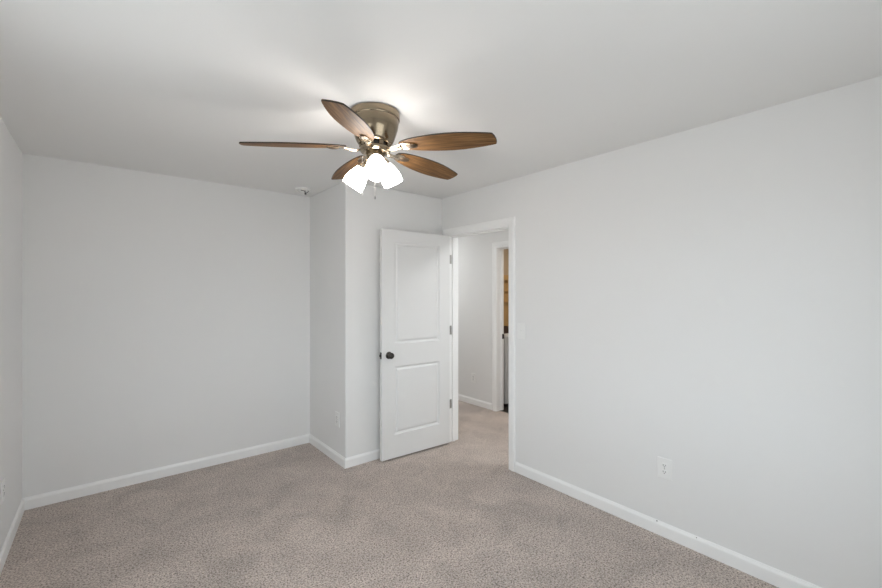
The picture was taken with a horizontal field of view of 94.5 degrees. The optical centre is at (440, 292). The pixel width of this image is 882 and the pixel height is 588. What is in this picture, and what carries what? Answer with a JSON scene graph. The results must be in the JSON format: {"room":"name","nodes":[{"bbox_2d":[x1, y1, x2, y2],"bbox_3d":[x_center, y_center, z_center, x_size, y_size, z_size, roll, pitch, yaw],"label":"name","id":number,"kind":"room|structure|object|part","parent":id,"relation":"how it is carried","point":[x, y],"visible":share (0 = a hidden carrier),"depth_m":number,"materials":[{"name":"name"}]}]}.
{"room":"empty bedroom","nodes":[
{"label":"empty bedroom","id":0,"kind":"room"},
{"bbox_2d":[0,117,21,550],"bbox_3d":[-1.552,0.266,1.099,0.120,2.440,4.509,0,0,-39],"label":"wall","id":1,"kind":"structure","parent":0,"point":[10,153],"depth_m":2.44,"materials":[{"name":"white paint"}]},
{"bbox_2d":[0,476,4,504],"bbox_3d":[-2.408,1.086,2.243,0.010,0.127,0.084,0,0,-39],"label":"wall outlet","id":2,"kind":"object","parent":1,"relation":"attached to","point":[2,483],"visible":1,"depth_m":2.22,"materials":[{"name":"white plastic"}]},
{"bbox_2d":[0,498,24,574],"bbox_3d":[-1.501,1.444,1.141,0.012,0.083,4.269,0,0,-39],"label":"baseboard","id":3,"kind":"structure","parent":1,"relation":"attached to","point":[11,534],"depth_m":2.41,"materials":[{"name":"white paint"}]},
{"bbox_2d":[22,153,309,497],"bbox_3d":[-2.121,0.266,3.472,2.013,2.440,0.120,0,0,-39],"label":"wall","id":4,"kind":"structure","parent":0,"point":[166,319],"depth_m":3.25,"materials":[{"name":"white paint"}]},
{"bbox_2d":[23,434,379,509],"bbox_3d":[-1.428,1.444,3.450,3.056,0.083,0.792,0,0,-39],"label":"baseboard","id":5,"kind":"structure","parent":4,"relation":"attached to","point":[44,499],"depth_m":3.39,"materials":[{"name":"white paint"}]},
{"bbox_2d":[310,182,441,457],"bbox_3d":[-0.685,0.266,4.146,1.064,2.440,0.900,0,0,-39],"label":"wall","id":6,"kind":"structure","parent":0,"point":[346,224],"depth_m":3.63,"materials":[{"name":"white paint"}]},
{"bbox_2d":[335,411,339,427],"bbox_3d":[-0.910,1.108,3.575,0.010,0.127,0.084,0,0,-39],"label":"wall outlet","id":7,"kind":"object","parent":6,"relation":"attached to","point":[337,415],"visible":1,"depth_m":3.57,"materials":[{"name":"white plastic"}]},
{"bbox_2d":[0,400,778,587],"bbox_3d":[0.411,1.536,3.508,6.213,0.100,5.740,0,0,-39],"label":"floor","id":8,"kind":"structure","parent":0,"point":[454,514],"depth_m":2.52,"materials":[{"name":"beige carpet"}]},
{"bbox_2d":[504,333,508,406],"bbox_3d":[0.894,1.015,5.759,0.692,0.950,0.682,0,0,-39],"label":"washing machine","id":9,"kind":"object","parent":8,"relation":"on","point":[506,336],"visible":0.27,"depth_m":5.31,"materials":[{"name":"white metal"}]},
{"bbox_2d":[504,326,508,333],"bbox_3d":[0.842,0.500,5.530,0.268,0.080,0.208,0,0,-39],"label":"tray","id":10,"kind":"object","parent":9,"relation":"on","point":[506,328],"visible":0.19,"depth_m":5.42,"materials":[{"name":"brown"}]},
{"bbox_2d":[0,0,881,198],"bbox_3d":[0.411,-1.014,3.508,6.213,0.120,5.740,0,0,-39],"label":"ceiling","id":11,"kind":"structure","parent":0,"point":[164,87],"depth_m":1.77,"materials":[{"name":"white paint"}]},
{"bbox_2d":[295,187,310,194],"bbox_3d":[-1.263,-0.922,3.737,0.136,0.064,0.136,0,0,-39],"label":"smoke detector","id":12,"kind":"object","parent":11,"relation":"attached to","point":[305,190],"visible":1,"depth_m":3.70,"materials":[{"name":"white plastic"}]},
{"bbox_2d":[239,99,496,198],"bbox_3d":[-0.350,-0.732,2.205,1.258,0.445,1.252,0,0,-39],"label":"ceiling fan","id":13,"kind":"object","parent":11,"relation":"hanging from","point":[374,125],"visible":1,"depth_m":2.07,"materials":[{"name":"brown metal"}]},
{"bbox_3d":[-0.745,-0.751,2.072,0.512,0.007,0.149,-3,13,-13],"label":"blade","id":14,"kind":"part","parent":13,"relation":"part of","materials":[{"name":"brown wood"}]},
{"bbox_3d":[-0.502,-0.751,2.132,0.180,0.021,0.064,-3,13,-13],"label":"blade arm","id":15,"kind":"part","parent":13,"relation":"part of","materials":[{"name":"silver metal"}]},
{"bbox_3d":[-0.384,-0.734,1.762,0.149,0.007,0.512,12,6,4],"label":"blade","id":16,"kind":"part","parent":13,"relation":"part of","materials":[{"name":"brown wood"}]},
{"bbox_3d":[-0.561,-0.767,2.512,0.149,0.007,0.512,-14,6,-31],"label":"blade","id":17,"kind":"part","parent":13,"relation":"part of","materials":[{"name":"brown wood"}]},
{"bbox_3d":[-0.464,-0.612,2.187,0.123,0.147,0.127,0,0,-39],"label":"lamp shade","id":18,"kind":"part","parent":13,"relation":"part of","materials":[{"name":"white glass"}]},
{"bbox_3d":[-0.415,-0.681,2.178,0.059,0.073,0.060,0,0,-39],"label":"lamp arm","id":19,"kind":"part","parent":13,"relation":"part of","materials":[{"name":"silver metal"}]},
{"bbox_3d":[-0.366,-0.745,2.012,0.064,0.021,0.180,12,6,4],"label":"blade arm","id":20,"kind":"part","parent":13,"relation":"part of","materials":[{"name":"silver metal"}]},
{"bbox_3d":[-0.329,-0.656,2.072,0.049,0.074,0.063,0,0,-39],"label":"bulb","id":21,"kind":"part","parent":13,"relation":"part of","materials":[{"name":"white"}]},
{"bbox_3d":[-0.326,-0.638,2.054,0.118,0.147,0.135,0,0,-39],"label":"lamp shade","id":22,"kind":"part","parent":13,"relation":"part of","materials":[{"name":"white glass"}]},
{"bbox_3d":[-0.279,-0.646,2.248,0.136,0.147,0.114,0,0,-39],"label":"lamp shade","id":23,"kind":"part","parent":13,"relation":"part of","materials":[{"name":"white glass"}]},
{"bbox_3d":[-0.247,-0.756,2.282,0.064,0.021,0.180,-16,-12,39],"label":"blade arm","id":24,"kind":"part","parent":13,"relation":"part of","materials":[{"name":"silver metal"}]},
{"bbox_3d":[-0.209,-0.748,2.103,0.180,0.021,0.064,5,-10,23],"label":"blade arm","id":25,"kind":"part","parent":13,"relation":"part of","materials":[{"name":"silver metal"}]},
{"bbox_3d":[-0.086,-0.763,2.473,0.149,0.007,0.512,-16,-12,39],"label":"blade","id":26,"kind":"part","parent":13,"relation":"part of","materials":[{"name":"brown wood"}]},
{"bbox_3d":[0.023,-0.743,2.009,0.512,0.007,0.149,5,-10,23],"label":"blade","id":27,"kind":"part","parent":13,"relation":"part of","materials":[{"name":"brown wood"}]},
{"bbox_2d":[458,230,508,402],"bbox_3d":[0.941,0.266,4.913,0.120,2.440,4.240,0,0,-39],"label":"wall","id":28,"kind":"structure","parent":0,"point":[474,251],"depth_m":5.39,"materials":[{"name":"white paint"}]},
{"bbox_2d":[471,373,475,382],"bbox_3d":[0.431,1.134,5.432,0.010,0.127,0.084,0,0,-39],"label":"wall outlet","id":29,"kind":"object","parent":28,"relation":"attached to","point":[473,375],"visible":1,"depth_m":5.43,"materials":[{"name":"white plastic"}]},
{"bbox_2d":[458,394,491,409],"bbox_3d":[0.131,1.444,5.796,0.012,0.083,1.606,0,0,-39],"label":"baseboard","id":30,"kind":"structure","parent":28,"relation":"attached to","point":[480,403],"depth_m":5.39,"materials":[{"name":"white paint"}]},
{"bbox_2d":[492,241,508,410],"bbox_3d":[0.997,0.426,4.845,0.154,2.120,0.929,0,0,-39],"label":"door frame","id":31,"kind":"structure","parent":28,"relation":"attached to","point":[498,248],"depth_m":5.13,"materials":[{"name":"white paint"}]},
{"bbox_3d":[0.670,0.426,5.136,0.017,2.120,0.066,0,0,-39],"label":"casing","id":32,"kind":"part","parent":31,"relation":"part of","materials":[{"name":"white paint"}]},
{"bbox_3d":[0.944,-0.601,4.802,0.017,0.066,0.929,0,0,-39],"label":"casing","id":33,"kind":"part","parent":31,"relation":"part of","materials":[{"name":"white paint"}]},
{"bbox_3d":[0.776,0.426,5.222,0.017,2.120,0.066,0,0,-39],"label":"casing","id":34,"kind":"part","parent":31,"relation":"part of","materials":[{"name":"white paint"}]},
{"bbox_2d":[504,249,508,274],"bbox_3d":[1.643,0.266,5.528,1.745,2.440,2.260,0,0,-39],"label":"wall","id":35,"kind":"structure","parent":0,"point":[506,251],"depth_m":6.35,"materials":[{"name":"beige paint"}]},
{"bbox_2d":[504,275,508,325],"bbox_3d":[1.070,0.126,6.340,1.300,0.800,0.078,0,0,-39],"label":"wall shelf","id":36,"kind":"object","parent":35,"relation":"attached to","point":[506,277],"visible":0.05,"depth_m":6.31,"materials":[{"name":"brown wood"}]},
{"bbox_2d":[442,76,881,587],"bbox_3d":[0.527,0.266,3.603,0.120,2.440,5.740,0,0,-39],"label":"wall","id":37,"kind":"structure","parent":0,"point":[706,300],"depth_m":2.25,"materials":[{"name":"white paint"}]},
{"bbox_2d":[443,217,514,471],"bbox_3d":[0.372,0.426,3.791,0.154,2.120,0.926,0,0,-39],"label":"door frame","id":38,"kind":"structure","parent":37,"relation":"attached to","point":[506,223],"depth_m":3.78,"materials":[{"name":"white paint"}]},
{"bbox_2d":[379,229,449,460],"bbox_3d":[-0.220,0.455,3.797,0.784,2.030,0.141,0,0,-37],"label":"door","id":39,"kind":"structure","parent":38,"relation":"in","point":[414,355],"depth_m":3.77,"materials":[{"name":"white paint"}]},
{"bbox_3d":[-0.441,0.551,3.574,0.055,0.055,0.051,0,0,-37],"label":"knob","id":40,"kind":"part","parent":39,"relation":"part of","materials":[{"name":"brown metal"}]},
{"bbox_3d":[-0.225,0.960,3.798,0.499,0.608,0.035,0,0,-37],"label":"panel","id":41,"kind":"part","parent":39,"relation":"part of","materials":[{"name":"white paint"}]},
{"bbox_3d":[-0.225,0.002,3.798,0.499,0.908,0.035,0,0,-37],"label":"panel","id":42,"kind":"part","parent":39,"relation":"part of","materials":[{"name":"white paint"}]},
{"bbox_3d":[0.319,-0.601,3.748,0.017,0.066,0.926,0,0,-39],"label":"casing","id":43,"kind":"part","parent":38,"relation":"part of","materials":[{"name":"white paint"}]},
{"bbox_3d":[0.592,0.426,3.416,0.017,2.120,0.066,0,0,-39],"label":"casing","id":44,"kind":"part","parent":38,"relation":"part of","materials":[{"name":"white paint"}]},
{"bbox_2d":[657,456,671,480],"bbox_3d":[1.362,1.071,2.484,0.010,0.127,0.084,0,0,-39],"label":"wall outlet","id":45,"kind":"object","parent":37,"relation":"attached to","point":[664,466],"visible":1,"depth_m":2.48,"materials":[{"name":"white plastic"}]},
{"bbox_2d":[515,462,821,587],"bbox_3d":[1.419,1.444,2.411,0.012,0.083,2.526,0,0,-39],"label":"baseboard","id":46,"kind":"structure","parent":37,"relation":"attached to","point":[771,575],"depth_m":2.43,"materials":[{"name":"white paint"}]}
]}

